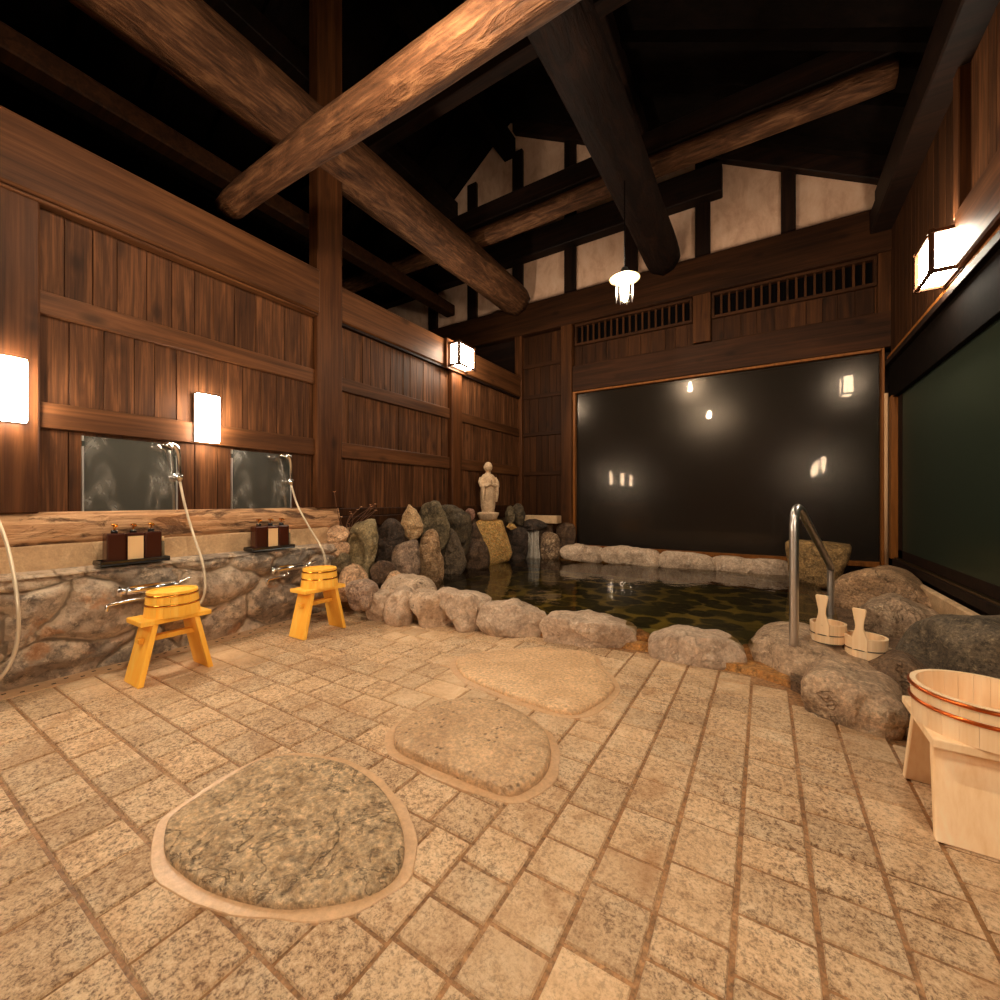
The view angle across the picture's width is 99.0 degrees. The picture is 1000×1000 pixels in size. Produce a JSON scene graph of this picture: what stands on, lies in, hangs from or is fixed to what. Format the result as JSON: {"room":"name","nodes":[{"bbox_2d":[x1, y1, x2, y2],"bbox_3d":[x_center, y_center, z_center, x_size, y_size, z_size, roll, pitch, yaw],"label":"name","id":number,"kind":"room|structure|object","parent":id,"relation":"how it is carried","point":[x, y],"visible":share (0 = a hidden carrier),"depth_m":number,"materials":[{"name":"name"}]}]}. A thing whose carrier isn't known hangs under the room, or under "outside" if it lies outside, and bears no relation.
{"room":"spa","nodes":[
{"label":"spa","id":0,"kind":"room"},
{"bbox_2d":[0,0,523,691],"bbox_3d":[-1.875,-1.750,3.135,0.428,6.400,8.550,0,0,32],"label":"wall","id":1,"kind":"structure","parent":0,"point":[125,300],"depth_m":2.85,"materials":[{"name":"brown wood"}]},
{"bbox_2d":[0,520,20,679],"bbox_3d":[-2.473,0.253,1.972,0.328,1.251,0.298,0,0,32],"label":"shower","id":2,"kind":"object","parent":1,"relation":"attached to","point":[2,531],"visible":1,"depth_m":2.01,"materials":[{"name":"white plastic"}]},
{"bbox_2d":[0,355,27,423],"bbox_3d":[-2.465,-0.555,2.132,0.062,0.320,0.140,0,0,32],"label":"wall lamp","id":3,"kind":"object","parent":1,"relation":"attached to","point":[13,371],"visible":1,"depth_m":2.13,"materials":[{"name":"white glass"}]},
{"bbox_2d":[81,436,177,510],"bbox_3d":[-2.249,-0.150,2.617,0.018,0.430,0.468,0,0,32],"label":"wall mirror","id":4,"kind":"object","parent":1,"relation":"attached to","point":[116,474],"visible":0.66,"depth_m":2.58,"materials":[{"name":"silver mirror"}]},
{"bbox_2d":[92,555,169,566],"bbox_3d":[-2.134,0.351,2.483,0.130,0.028,0.325,0,0,32],"label":"soap tray","id":5,"kind":"object","parent":1,"relation":"on","point":[99,563],"visible":0.88,"depth_m":2.42,"materials":[{"name":"black plastic"}]},
{"bbox_2d":[103,524,125,561],"bbox_3d":[-2.178,0.243,2.411,0.076,0.218,0.084,0,0,32],"label":"pump bottle","id":6,"kind":"object","parent":5,"relation":"on","point":[114,543],"visible":0.93,"depth_m":2.39,"materials":[{"name":"brown plastic"}]},
{"bbox_2d":[123,523,143,559],"bbox_3d":[-2.133,0.243,2.483,0.077,0.218,0.084,0,0,32],"label":"pump bottle","id":7,"kind":"object","parent":5,"relation":"on","point":[134,539],"visible":0.91,"depth_m":2.46,"materials":[{"name":"brown plastic"}]},
{"bbox_2d":[142,523,161,557],"bbox_3d":[-2.088,0.243,2.555,0.076,0.218,0.084,0,0,32],"label":"pump bottle","id":8,"kind":"object","parent":5,"relation":"on","point":[152,539],"visible":0.95,"depth_m":2.54,"materials":[{"name":"brown plastic"}]},
{"bbox_2d":[162,536,164,555],"bbox_3d":[-2.046,0.286,2.591,0.017,0.133,0.017,0,0,32],"label":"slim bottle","id":9,"kind":"object","parent":5,"relation":"on","point":[163,542],"visible":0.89,"depth_m":2.59,"materials":[{"name":"brown plastic"}]},
{"bbox_2d":[104,577,190,611],"bbox_3d":[-2.049,0.534,2.481,0.153,0.123,0.419,0,0,32],"label":"shower mixer","id":10,"kind":"object","parent":1,"relation":"attached to","point":[137,588],"visible":0.95,"depth_m":2.42,"materials":[{"name":"silver metal"}]},
{"bbox_2d":[0,607,344,700],"bbox_3d":[-2.701,0.959,1.607,0.115,0.023,5.081,0,0,32],"label":"trim","id":11,"kind":"structure","parent":1,"relation":"attached to","point":[5,695],"depth_m":2.42,"materials":[{"name":"black"}]},
{"bbox_2d":[160,441,206,604],"bbox_3d":[-2.021,0.144,2.695,0.333,1.032,0.177,0,0,32],"label":"shower","id":12,"kind":"object","parent":1,"relation":"attached to","point":[167,445],"visible":0.81,"depth_m":2.75,"materials":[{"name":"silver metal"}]},
{"bbox_2d":[193,393,219,443],"bbox_3d":[-2.002,-0.555,2.920,0.062,0.320,0.140,0,0,32],"label":"wall lamp","id":13,"kind":"object","parent":1,"relation":"attached to","point":[206,408],"visible":1,"depth_m":2.89,"materials":[{"name":"white glass"}]},
{"bbox_2d":[230,450,291,508],"bbox_3d":[-1.829,-0.150,3.294,0.018,0.430,0.466,0,0,32],"label":"wall mirror","id":14,"kind":"object","parent":1,"relation":"attached to","point":[258,479],"visible":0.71,"depth_m":3.27,"materials":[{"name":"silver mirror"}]},
{"bbox_2d":[243,544,294,551],"bbox_3d":[-1.707,0.353,3.172,0.130,0.028,0.325,0,0,32],"label":"soap tray","id":15,"kind":"object","parent":1,"relation":"on","point":[249,549],"visible":0.85,"depth_m":3.10,"materials":[{"name":"black plastic"}]},
{"bbox_2d":[251,519,266,547],"bbox_3d":[-1.751,0.245,3.099,0.076,0.218,0.084,0,0,32],"label":"pump bottle","id":16,"kind":"object","parent":15,"relation":"on","point":[258,532],"visible":0.97,"depth_m":3.07,"materials":[{"name":"brown plastic"}]},
{"bbox_2d":[266,518,277,546],"bbox_3d":[-1.706,0.245,3.171,0.077,0.218,0.084,0,0,32],"label":"pump bottle","id":17,"kind":"object","parent":15,"relation":"on","point":[272,530],"visible":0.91,"depth_m":3.15,"materials":[{"name":"brown plastic"}]},
{"bbox_2d":[277,518,288,545],"bbox_3d":[-1.661,0.245,3.244,0.076,0.218,0.084,0,0,32],"label":"pump bottle","id":18,"kind":"object","parent":15,"relation":"on","point":[283,530],"visible":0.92,"depth_m":3.22,"materials":[{"name":"brown plastic"}]},
{"bbox_2d":[266,560,315,584],"bbox_3d":[-1.593,0.534,3.216,0.153,0.123,0.419,0,0,32],"label":"shower mixer","id":19,"kind":"object","parent":1,"relation":"attached to","point":[294,566],"visible":0.99,"depth_m":3.16,"materials":[{"name":"silver metal"}]},
{"bbox_2d":[68,0,529,315],"bbox_3d":[-1.940,-3.095,3.110,0.536,0.549,8.442,0,0,32],"label":"log beam","id":20,"kind":"structure","parent":1,"relation":"attached to","point":[189,40],"depth_m":3.17,"materials":[{"name":"brown wood"}]},
{"bbox_2d":[342,57,898,292],"bbox_3d":[-0.112,-3.466,5.508,7.800,0.271,0.242,0,0,32],"label":"log beam","id":21,"kind":"structure","parent":20,"relation":"on","point":[873,81],"depth_m":4.11,"materials":[{"name":"brown wood"}]},
{"bbox_2d":[278,453,326,564],"bbox_3d":[-1.576,0.144,3.382,0.361,1.032,0.190,0,0,13],"label":"shower","id":22,"kind":"object","parent":1,"relation":"attached to","point":[284,456],"visible":0.8,"depth_m":3.42,"materials":[{"name":"silver metal"}]},
{"bbox_2d":[444,338,475,375],"bbox_3d":[-0.471,-1.750,5.200,0.205,0.360,0.400,0,0,32],"label":"wall lantern","id":23,"kind":"object","parent":1,"relation":"attached to","point":[459,357],"visible":1,"depth_m":5.09,"materials":[{"name":"white paper"}]},
{"bbox_2d":[342,555,930,740],"bbox_3d":[1.166,0.920,3.984,4.420,0.260,3.840,0,0,32],"label":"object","id":24,"kind":"structure","parent":1,"relation":"attached to","point":[752,668],"depth_m":4.77,"materials":[{"name":"brown stone"}]},
{"bbox_2d":[365,589,389,621],"bbox_3d":[-0.980,0.851,3.435,0.209,0.257,0.310,0,0,-16],"label":"boulder","id":25,"kind":"object","parent":24,"relation":"on","point":[375,613],"visible":0.49,"depth_m":3.33,"materials":[{"name":"stone"}]},
{"bbox_2d":[345,578,378,611],"bbox_3d":[-1.107,0.759,3.431,0.257,0.249,0.340,0,0,-18],"label":"boulder","id":26,"kind":"object","parent":25,"relation":"on","point":[360,592],"visible":0.96,"depth_m":3.32,"materials":[{"name":"grey stone"}]},
{"bbox_2d":[383,585,413,626],"bbox_3d":[-0.789,0.842,3.340,0.245,0.316,0.346,0,0,-13],"label":"boulder","id":27,"kind":"object","parent":24,"relation":"on","point":[397,612],"visible":0.75,"depth_m":3.23,"materials":[{"name":"stone"}]},
{"bbox_2d":[380,573,437,593],"bbox_3d":[-0.774,0.791,3.631,0.496,0.316,0.471,0,0,-12],"label":"boulder","id":28,"kind":"object","parent":24,"relation":"on","point":[414,581],"visible":0.38,"depth_m":3.53,"materials":[{"name":"stone"}]},
{"bbox_2d":[409,588,453,628],"bbox_3d":[-0.504,0.861,3.300,0.382,0.348,0.375,0,0,-9],"label":"boulder","id":29,"kind":"object","parent":24,"relation":"on","point":[424,603],"visible":0.61,"depth_m":3.16,"materials":[{"name":"stone"}]},
{"bbox_2d":[436,587,490,632],"bbox_3d":[-0.283,0.850,3.242,0.444,0.357,0.383,0,0,-5],"label":"boulder","id":30,"kind":"object","parent":24,"relation":"on","point":[462,607],"visible":0.81,"depth_m":3.09,"materials":[{"name":"stone"}]},
{"bbox_2d":[476,598,546,637],"bbox_3d":[0.090,0.895,3.124,0.523,0.321,0.383,0,0,2],"label":"boulder","id":31,"kind":"object","parent":24,"relation":"on","point":[513,617],"visible":0.77,"depth_m":2.99,"materials":[{"name":"stone"}]},
{"bbox_2d":[556,523,575,548],"bbox_3d":[0.949,0.572,6.217,0.301,0.482,0.114,0,0,32],"label":"boulder","id":32,"kind":"object","parent":24,"relation":"on","point":[566,532],"visible":0.72,"depth_m":6.19,"materials":[{"name":"brown stone"}]},
{"bbox_2d":[539,609,636,647],"bbox_3d":[0.609,0.939,2.930,0.657,0.323,0.419,0,0,12],"label":"boulder","id":33,"kind":"object","parent":24,"relation":"on","point":[587,628],"visible":0.74,"depth_m":2.80,"materials":[{"name":"stone"}]},
{"bbox_2d":[600,545,659,568],"bbox_3d":[1.687,0.730,5.515,0.768,0.280,0.199,0,0,17],"label":"boulder","id":34,"kind":"object","parent":24,"relation":"on","point":[620,554],"visible":0.93,"depth_m":5.45,"materials":[{"name":"stone"}]},
{"bbox_2d":[636,629,649,640],"bbox_3d":[0.948,0.984,2.861,0.151,0.216,0.183,0,0,18],"label":"rock","id":35,"kind":"object","parent":24,"relation":"on","point":[640,632],"visible":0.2,"depth_m":2.81,"materials":[{"name":"orange stone"}]},
{"bbox_2d":[658,551,715,573],"bbox_3d":[2.274,0.755,5.222,0.646,0.256,0.195,0,0,24],"label":"boulder","id":36,"kind":"object","parent":24,"relation":"on","point":[688,561],"visible":1,"depth_m":5.15,"materials":[{"name":"stone"}]},
{"bbox_2d":[648,624,746,669],"bbox_3d":[1.199,0.949,2.621,0.547,0.309,0.417,0,0,25],"label":"boulder","id":37,"kind":"object","parent":24,"relation":"on","point":[688,645],"visible":0.69,"depth_m":2.48,"materials":[{"name":"stone"}]},
{"bbox_2d":[713,555,788,581],"bbox_3d":[2.885,0.789,4.940,0.812,0.265,0.207,0,0,30],"label":"boulder","id":38,"kind":"object","parent":24,"relation":"on","point":[764,569],"visible":0.96,"depth_m":4.84,"materials":[{"name":"stone"}]},
{"bbox_2d":[785,540,851,588],"bbox_3d":[3.238,0.656,4.356,0.543,0.481,0.364,0,0,37],"label":"boulder","id":39,"kind":"object","parent":24,"relation":"on","point":[812,568],"visible":0.67,"depth_m":4.22,"materials":[{"name":"stone"}]},
{"bbox_2d":[748,621,891,683],"bbox_3d":[1.823,1.003,2.382,0.781,0.529,0.686,0,0,38],"label":"boulder","id":40,"kind":"object","parent":24,"relation":"on","point":[770,646],"visible":0.25,"depth_m":2.30,"materials":[{"name":"beige stone"}]},
{"bbox_2d":[742,644,753,660],"bbox_3d":[1.474,0.976,2.531,0.099,0.229,0.188,0,0,30],"label":"rock","id":41,"kind":"object","parent":40,"relation":"on","point":[746,647],"visible":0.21,"depth_m":2.47,"materials":[{"name":"orange stone"}]},
{"bbox_2d":[789,504,833,647],"bbox_3d":[1.994,0.587,2.700,1.187,1.127,0.048,0,0,-44],"label":"handrail","id":42,"kind":"object","parent":40,"relation":"on","point":[797,510],"visible":0.91,"depth_m":2.30,"materials":[{"name":"silver metal"}]},
{"bbox_2d":[809,594,846,645],"bbox_3d":[1.776,0.635,2.311,0.164,0.261,0.164,0,0,12],"label":"pail","id":43,"kind":"object","parent":40,"relation":"on","point":[823,630],"visible":0.86,"depth_m":2.26,"materials":[{"name":"beige wood"}]},
{"bbox_2d":[844,607,888,660],"bbox_3d":[1.881,0.678,2.198,0.181,0.264,0.180,0,0,3],"label":"pail","id":44,"kind":"object","parent":40,"relation":"on","point":[868,646],"visible":0.74,"depth_m":2.15,"materials":[{"name":"beige wood"}]},
{"bbox_2d":[834,565,930,609],"bbox_3d":[3.152,0.882,3.592,0.601,0.644,0.784,0,0,32],"label":"boulder","id":45,"kind":"object","parent":24,"relation":"on","point":[855,588],"visible":0.52,"depth_m":3.44,"materials":[{"name":"stone"}]},
{"bbox_2d":[853,593,938,637],"bbox_3d":[2.787,1.006,3.000,0.549,0.678,0.536,0,0,43],"label":"boulder","id":46,"kind":"object","parent":24,"relation":"on","point":[890,614],"visible":0.29,"depth_m":2.86,"materials":[{"name":"grey stone"}]},
{"bbox_2d":[868,649,929,695],"bbox_3d":[1.975,0.959,2.083,0.316,0.445,0.431,0,0,44],"label":"boulder","id":47,"kind":"object","parent":24,"relation":"on","point":[896,664],"visible":0.14,"depth_m":2.01,"materials":[{"name":"grey stone"}]},
{"bbox_2d":[895,614,999,678],"bbox_3d":[2.465,0.967,2.371,0.482,0.703,0.734,0,0,32],"label":"boulder","id":48,"kind":"object","parent":24,"relation":"on","point":[963,643],"visible":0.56,"depth_m":2.23,"materials":[{"name":"grey stone"}]},
{"bbox_2d":[0,0,942,301],"bbox_3d":[-1.631,-4.720,3.013,8.650,3.020,8.800,0,0,32],"label":"ceiling","id":49,"kind":"structure","parent":0,"point":[674,59],"depth_m":4.62,"materials":[{"name":"black wood"}]},
{"bbox_2d":[0,21,454,317],"bbox_3d":[-3.030,-3.240,3.822,0.180,0.180,8.300,0,0,32],"label":"beam","id":50,"kind":"structure","parent":49,"relation":"attached to","point":[18,52],"depth_m":3.73,"materials":[{"name":"brown wood"}]},
{"bbox_2d":[278,0,630,204],"bbox_3d":[-0.964,-4.310,4.800,7.100,0.220,0.140,0,0,32],"label":"beam","id":51,"kind":"structure","parent":49,"relation":"attached to","point":[522,52],"depth_m":4.48,"materials":[{"name":"brown wood"}]},
{"bbox_2d":[0,607,999,999],"bbox_3d":[-0.877,0.980,0.672,4.440,0.061,5.502,0,0,32],"label":"floor","id":52,"kind":"structure","parent":0,"point":[703,833],"depth_m":1.16,"materials":[{"name":"stone"}]},
{"bbox_2d":[124,606,212,688],"bbox_3d":[-1.804,0.785,2.337,0.190,0.330,0.348,0,0,32],"label":"stool","id":53,"kind":"object","parent":52,"relation":"on","point":[147,634],"visible":0.84,"depth_m":2.25,"materials":[{"name":"orange wood"}]},
{"bbox_2d":[143,585,200,618],"bbox_3d":[-1.798,0.555,2.346,0.252,0.130,0.252,0,0,-33],"label":"bucket","id":54,"kind":"object","parent":53,"relation":"on","point":[179,600],"visible":1,"depth_m":2.26,"materials":[{"name":"yellow wood"}]},
{"bbox_2d":[150,753,417,925],"bbox_3d":[-0.601,0.951,1.246,0.827,0.057,0.581,0,0,32],"label":"stepping stone","id":55,"kind":"object","parent":52,"relation":"on","point":[314,839],"visible":0.92,"depth_m":1.16,"materials":[{"name":"grey stone"}]},
{"bbox_2d":[289,583,345,639],"bbox_3d":[-1.309,0.785,3.078,0.180,0.330,0.348,0,0,32],"label":"stool","id":56,"kind":"object","parent":52,"relation":"on","point":[305,600],"visible":0.85,"depth_m":2.99,"materials":[{"name":"wood"}]},
{"bbox_2d":[301,565,337,588],"bbox_3d":[-1.304,0.555,3.086,0.252,0.130,0.252,0,0,11],"label":"bucket","id":57,"kind":"object","parent":56,"relation":"on","point":[322,576],"visible":1,"depth_m":2.99,"materials":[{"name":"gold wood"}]},
{"bbox_2d":[338,563,368,601],"bbox_3d":[-1.245,0.706,3.638,0.273,0.324,0.287,0,0,-19],"label":"boulder","id":58,"kind":"object","parent":52,"relation":"on","point":[354,571],"visible":0.44,"depth_m":3.53,"materials":[{"name":"beige stone"}]},
{"bbox_2d":[331,553,351,573],"bbox_3d":[-1.381,0.541,3.676,0.192,0.187,0.183,0,0,-21],"label":"rock","id":59,"kind":"object","parent":58,"relation":"on","point":[343,560],"visible":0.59,"depth_m":3.61,"materials":[{"name":"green stone"}]},
{"bbox_2d":[330,542,349,556],"bbox_3d":[-1.405,0.421,3.712,0.190,0.154,0.187,0,0,-34],"label":"rock","id":60,"kind":"object","parent":59,"relation":"on","point":[342,547],"visible":0.62,"depth_m":3.65,"materials":[{"name":"beige stone"}]},
{"bbox_2d":[327,525,348,542],"bbox_3d":[-1.412,0.298,3.726,0.187,0.158,0.207,0,0,-21],"label":"rock","id":61,"kind":"object","parent":60,"relation":"on","point":[337,533],"visible":0.97,"depth_m":3.66,"materials":[{"name":"beige stone"}]},
{"bbox_2d":[333,491,376,540],"bbox_3d":[-1.296,0.142,3.885,0.181,0.440,0.463,0,0,32],"label":"branch","id":62,"kind":"object","parent":61,"relation":"on","point":[351,514],"visible":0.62,"depth_m":3.84,"materials":[{"name":"brown plant"}]},
{"bbox_2d":[384,698,559,804],"bbox_3d":[-0.082,0.944,1.700,0.728,0.073,0.570,0,0,32],"label":"stepping stone","id":63,"kind":"object","parent":52,"relation":"on","point":[491,749],"visible":0.96,"depth_m":1.57,"materials":[{"name":"beige stone"}]},
{"bbox_2d":[449,647,619,719],"bbox_3d":[0.197,0.951,2.393,0.974,0.058,0.833,0,0,32],"label":"stepping stone","id":64,"kind":"object","parent":52,"relation":"on","point":[566,683],"visible":0.91,"depth_m":2.23,"materials":[{"name":"beige stone"}]},
{"bbox_2d":[801,659,909,740],"bbox_3d":[1.598,0.936,1.942,0.384,0.352,0.476,0,0,40],"label":"boulder","id":65,"kind":"object","parent":52,"relation":"on","point":[852,696],"visible":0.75,"depth_m":1.82,"materials":[{"name":"grey stone"}]},
{"bbox_2d":[902,695,999,859],"bbox_3d":[1.389,0.810,1.280,0.210,0.280,0.342,0,0,32],"label":"stool","id":66,"kind":"object","parent":52,"relation":"on","point":[964,780],"visible":0.75,"depth_m":1.19,"materials":[{"name":"beige wood"}]},
{"bbox_2d":[907,669,999,754],"bbox_3d":[1.412,0.612,1.242,0.333,0.115,0.333,0,0,32],"label":"basin","id":67,"kind":"object","parent":66,"relation":"on","point":[962,707],"visible":1,"depth_m":1.25,"materials":[{"name":"beige wood"}]},
{"bbox_2d":[373,123,892,574],"bbox_3d":[0.636,-2.325,6.572,8.350,7.550,0.280,0,0,32],"label":"wall","id":68,"kind":"structure","parent":0,"point":[734,226],"depth_m":5.60,"materials":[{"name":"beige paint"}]},
{"bbox_2d":[527,0,679,275],"bbox_3d":[-0.099,-3.112,1.968,0.474,0.484,8.440,0,0,32],"label":"log beam","id":69,"kind":"structure","parent":68,"relation":"attached to","point":[573,48],"depth_m":3.33,"materials":[{"name":"brown wood"}]},
{"bbox_2d":[609,180,639,304],"bbox_3d":[1.134,-2.362,3.886,0.272,1.115,0.272,0,0,32],"label":"pendant lamp","id":70,"kind":"object","parent":69,"relation":"hanging from","point":[625,277],"visible":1,"depth_m":3.88,"materials":[{"name":"white glass"}]},
{"bbox_2d":[575,298,692,346],"bbox_3d":[1.780,-2.402,5.851,1.581,0.315,0.080,0,0,32],"label":"air vent","id":71,"kind":"object","parent":68,"relation":"in","point":[678,313],"visible":1,"depth_m":5.81,"materials":[{"name":"black wood"}]},
{"bbox_2d":[573,348,884,566],"bbox_3d":[2.541,-0.440,5.361,3.445,2.289,0.070,0,0,32],"label":"window","id":72,"kind":"structure","parent":68,"relation":"in","point":[717,465],"depth_m":5.17,"materials":[{"name":"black glass"}]},
{"bbox_2d":[711,255,876,319],"bbox_3d":[3.301,-2.402,4.907,1.561,0.315,0.080,0,0,32],"label":"air vent","id":73,"kind":"object","parent":68,"relation":"in","point":[860,274],"visible":1,"depth_m":4.85,"materials":[{"name":"black wood"}]},
{"bbox_2d":[437,561,835,654],"bbox_3d":[0.984,1.020,4.297,3.780,0.260,3.100,0,0,32],"label":"pool","id":74,"kind":"structure","parent":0,"point":[652,605],"depth_m":4.47,"materials":[{"name":"green liquid"}]},
{"bbox_2d":[347,519,378,578],"bbox_3d":[-1.265,0.524,3.871,0.314,0.711,0.336,0,0,-18],"label":"boulder","id":75,"kind":"object","parent":74,"relation":"on","point":[363,539],"visible":0.65,"depth_m":3.80,"materials":[{"name":"stone"}]},
{"bbox_2d":[391,539,419,574],"bbox_3d":[-0.889,0.644,4.035,0.268,0.538,0.294,0,0,-12],"label":"boulder","id":76,"kind":"object","parent":74,"relation":"on","point":[405,556],"visible":0.65,"depth_m":3.95,"materials":[{"name":"brown stone"}]},
{"bbox_2d":[374,518,404,562],"bbox_3d":[-1.080,0.448,4.170,0.301,0.544,0.326,0,0,23],"label":"boulder","id":77,"kind":"object","parent":76,"relation":"on","point":[391,533],"visible":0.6,"depth_m":4.04,"materials":[{"name":"black stone"}]},
{"bbox_2d":[401,504,422,539],"bbox_3d":[-0.886,0.233,4.288,0.230,0.377,0.232,0,0,-12],"label":"boulder","id":78,"kind":"object","parent":77,"relation":"on","point":[411,521],"visible":0.9,"depth_m":4.22,"materials":[{"name":"beige stone"}]},
{"bbox_2d":[419,529,443,587],"bbox_3d":[-0.716,0.607,4.406,0.276,0.622,0.354,0,0,-9],"label":"boulder","id":79,"kind":"object","parent":74,"relation":"on","point":[431,558],"visible":0.77,"depth_m":4.29,"materials":[{"name":"beige stone"}]},
{"bbox_2d":[464,521,489,574],"bbox_3d":[-0.310,0.588,5.252,0.380,0.650,0.293,0,0,-3],"label":"boulder","id":80,"kind":"object","parent":74,"relation":"on","point":[477,556],"visible":0.63,"depth_m":5.17,"materials":[{"name":"brown stone"}]},
{"bbox_2d":[465,508,474,520],"bbox_3d":[-0.369,0.184,5.253,0.128,0.168,0.112,0,0,-4],"label":"rock","id":81,"kind":"object","parent":80,"relation":"on","point":[470,511],"visible":0.71,"depth_m":5.22,"materials":[{"name":"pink stone"}]},
{"bbox_2d":[507,527,528,563],"bbox_3d":[0.237,0.634,6.007,0.332,0.516,0.238,0,0,2],"label":"boulder","id":82,"kind":"object","parent":74,"relation":"on","point":[518,538],"visible":0.77,"depth_m":5.94,"materials":[{"name":"black stone"}]},
{"bbox_2d":[505,506,514,522],"bbox_3d":[0.139,0.207,6.011,0.140,0.256,0.152,0,0,1],"label":"rock","id":83,"kind":"object","parent":82,"relation":"on","point":[509,514],"visible":0.99,"depth_m":5.96,"materials":[{"name":"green stone"}]},
{"bbox_2d":[513,503,524,525],"bbox_3d":[0.259,0.211,6.104,0.208,0.331,0.188,0,0,2],"label":"boulder","id":84,"kind":"object","parent":82,"relation":"on","point":[519,512],"visible":0.83,"depth_m":6.05,"materials":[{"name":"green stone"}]},
{"bbox_2d":[524,524,552,564],"bbox_3d":[0.572,0.650,6.307,0.442,0.600,0.100,0,0,20],"label":"waterfall","id":85,"kind":"object","parent":74,"relation":"on","point":[534,541],"visible":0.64,"depth_m":6.27,"materials":[{"name":"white liquid"}]},
{"bbox_2d":[520,519,547,530],"bbox_3d":[0.483,0.362,6.165,0.402,0.182,0.228,0,0,4],"label":"boulder","id":86,"kind":"object","parent":85,"relation":"on","point":[530,524],"visible":0.94,"depth_m":6.08,"materials":[{"name":"black stone"}]},
{"bbox_2d":[524,515,560,523],"bbox_3d":[0.613,0.282,6.269,0.550,0.110,0.180,0,0,32],"label":"concrete block","id":87,"kind":"object","parent":85,"relation":"on","point":[550,519],"visible":0.66,"depth_m":6.14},
{"bbox_2d":[540,532,560,562],"bbox_3d":[0.718,0.669,6.060,0.291,0.433,0.184,0,0,7],"label":"boulder","id":88,"kind":"object","parent":74,"relation":"on","point":[550,545],"visible":0.97,"depth_m":6.00,"materials":[{"name":"stone"}]},
{"bbox_2d":[870,0,999,614],"bbox_3d":[1.835,-1.025,0.862,0.350,4.950,8.600,0,0,32],"label":"wall","id":89,"kind":"structure","parent":0,"point":[941,168],"depth_m":2.85,"materials":[{"name":"brown wood"}]},
{"bbox_2d":[214,0,580,221],"bbox_3d":[-0.119,-2.165,1.951,4.422,0.268,0.269,0,0,32],"label":"log beam","id":90,"kind":"structure","parent":89,"relation":"attached to","point":[475,32],"depth_m":2.16,"materials":[{"name":"brown wood"}]},
{"bbox_2d":[913,224,964,294],"bbox_3d":[2.976,-1.635,2.884,0.205,0.360,0.400,0,0,32],"label":"wall lantern","id":91,"kind":"object","parent":89,"relation":"attached to","point":[934,260],"visible":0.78,"depth_m":2.79,"materials":[{"name":"white paper"}]},
{"bbox_2d":[889,318,999,614],"bbox_3d":[2.837,-0.200,2.453,0.085,1.700,4.440,0,0,32],"label":"window","id":92,"kind":"structure","parent":89,"relation":"in","point":[944,429],"depth_m":3.02,"materials":[{"name":"green glass"}]},
{"bbox_2d":[920,584,979,614],"bbox_3d":[2.994,0.782,2.814,0.050,0.215,3.740,0,0,32],"label":"trim","id":93,"kind":"structure","parent":89,"relation":"attached to","point":[940,603],"depth_m":2.93,"materials":[{"name":"wood"}]},
{"bbox_2d":[884,393,888,564],"bbox_3d":[3.985,-0.205,4.403,0.036,1.790,0.039,0,0,32],"label":"bamboo pole","id":94,"kind":"object","parent":93,"relation":"on","point":[886,492],"visible":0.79,"depth_m":4.39,"materials":[{"name":"beige wood"}]},
{"label":"pool water","id":95,"kind":"object","parent":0,"visible":0},
{"bbox_2d":[385,570,400,580],"bbox_3d":[-0.908,0.735,3.768,0.233,0.233,0.211,0,0,-13],"label":"boulder","id":96,"kind":"object","parent":95,"relation":"on","point":[393,573],"visible":0.2,"depth_m":3.71,"materials":[{"name":"beige stone"}]},
{"bbox_2d":[370,560,395,584],"bbox_3d":[-1.042,0.644,3.812,0.232,0.226,0.196,0,0,-15],"label":"boulder","id":97,"kind":"object","parent":96,"relation":"on","point":[379,571],"visible":0.78,"depth_m":3.73,"materials":[{"name":"brown stone"}]},
{"bbox_2d":[441,528,466,577],"bbox_3d":[-0.538,0.600,4.881,0.313,0.560,0.262,0,0,-6],"label":"boulder","id":98,"kind":"object","parent":95,"relation":"on","point":[455,562],"visible":0.76,"depth_m":4.78,"materials":[{"name":"grey stone"}]},
{"bbox_2d":[419,501,449,550],"bbox_3d":[-0.737,0.303,4.783,0.359,0.592,0.316,0,0,-9],"label":"boulder","id":99,"kind":"object","parent":98,"relation":"on","point":[432,514],"visible":0.71,"depth_m":4.66,"materials":[{"name":"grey stone"}]},
{"bbox_2d":[442,505,471,555],"bbox_3d":[-0.527,0.376,5.000,0.394,0.646,0.379,0,0,-6],"label":"boulder","id":100,"kind":"object","parent":98,"relation":"on","point":[459,520],"visible":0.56,"depth_m":4.87,"materials":[{"name":"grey stone"}]},
{"bbox_2d":[476,519,511,565],"bbox_3d":[-0.083,0.562,5.751,0.494,0.630,0.323,0,0,-1],"label":"boulder","id":101,"kind":"object","parent":95,"relation":"in","point":[494,534],"visible":0.71,"depth_m":5.61,"materials":[{"name":"stone"}]},
{"bbox_2d":[477,462,498,520],"bbox_3d":[-0.160,-0.117,5.725,0.304,0.784,0.258,0,0,-25],"label":"stone statue","id":102,"kind":"object","parent":101,"relation":"on","point":[489,484],"visible":1,"depth_m":5.65,"materials":[{"name":"beige stone"}]},
{"bbox_2d":[506,523,516,529],"bbox_3d":[0.159,0.362,5.851,0.151,0.098,0.095,0,0,2],"label":"rock","id":103,"kind":"object","parent":101,"relation":"on","point":[511,526],"visible":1,"depth_m":5.81,"materials":[{"name":"stone"}]},
{"bbox_2d":[560,543,602,563],"bbox_3d":[1.103,0.717,5.743,0.590,0.258,0.196,0,0,11],"label":"boulder","id":104,"kind":"object","parent":95,"relation":"on","point":[575,552],"visible":0.95,"depth_m":5.67,"materials":[{"name":"stone"}]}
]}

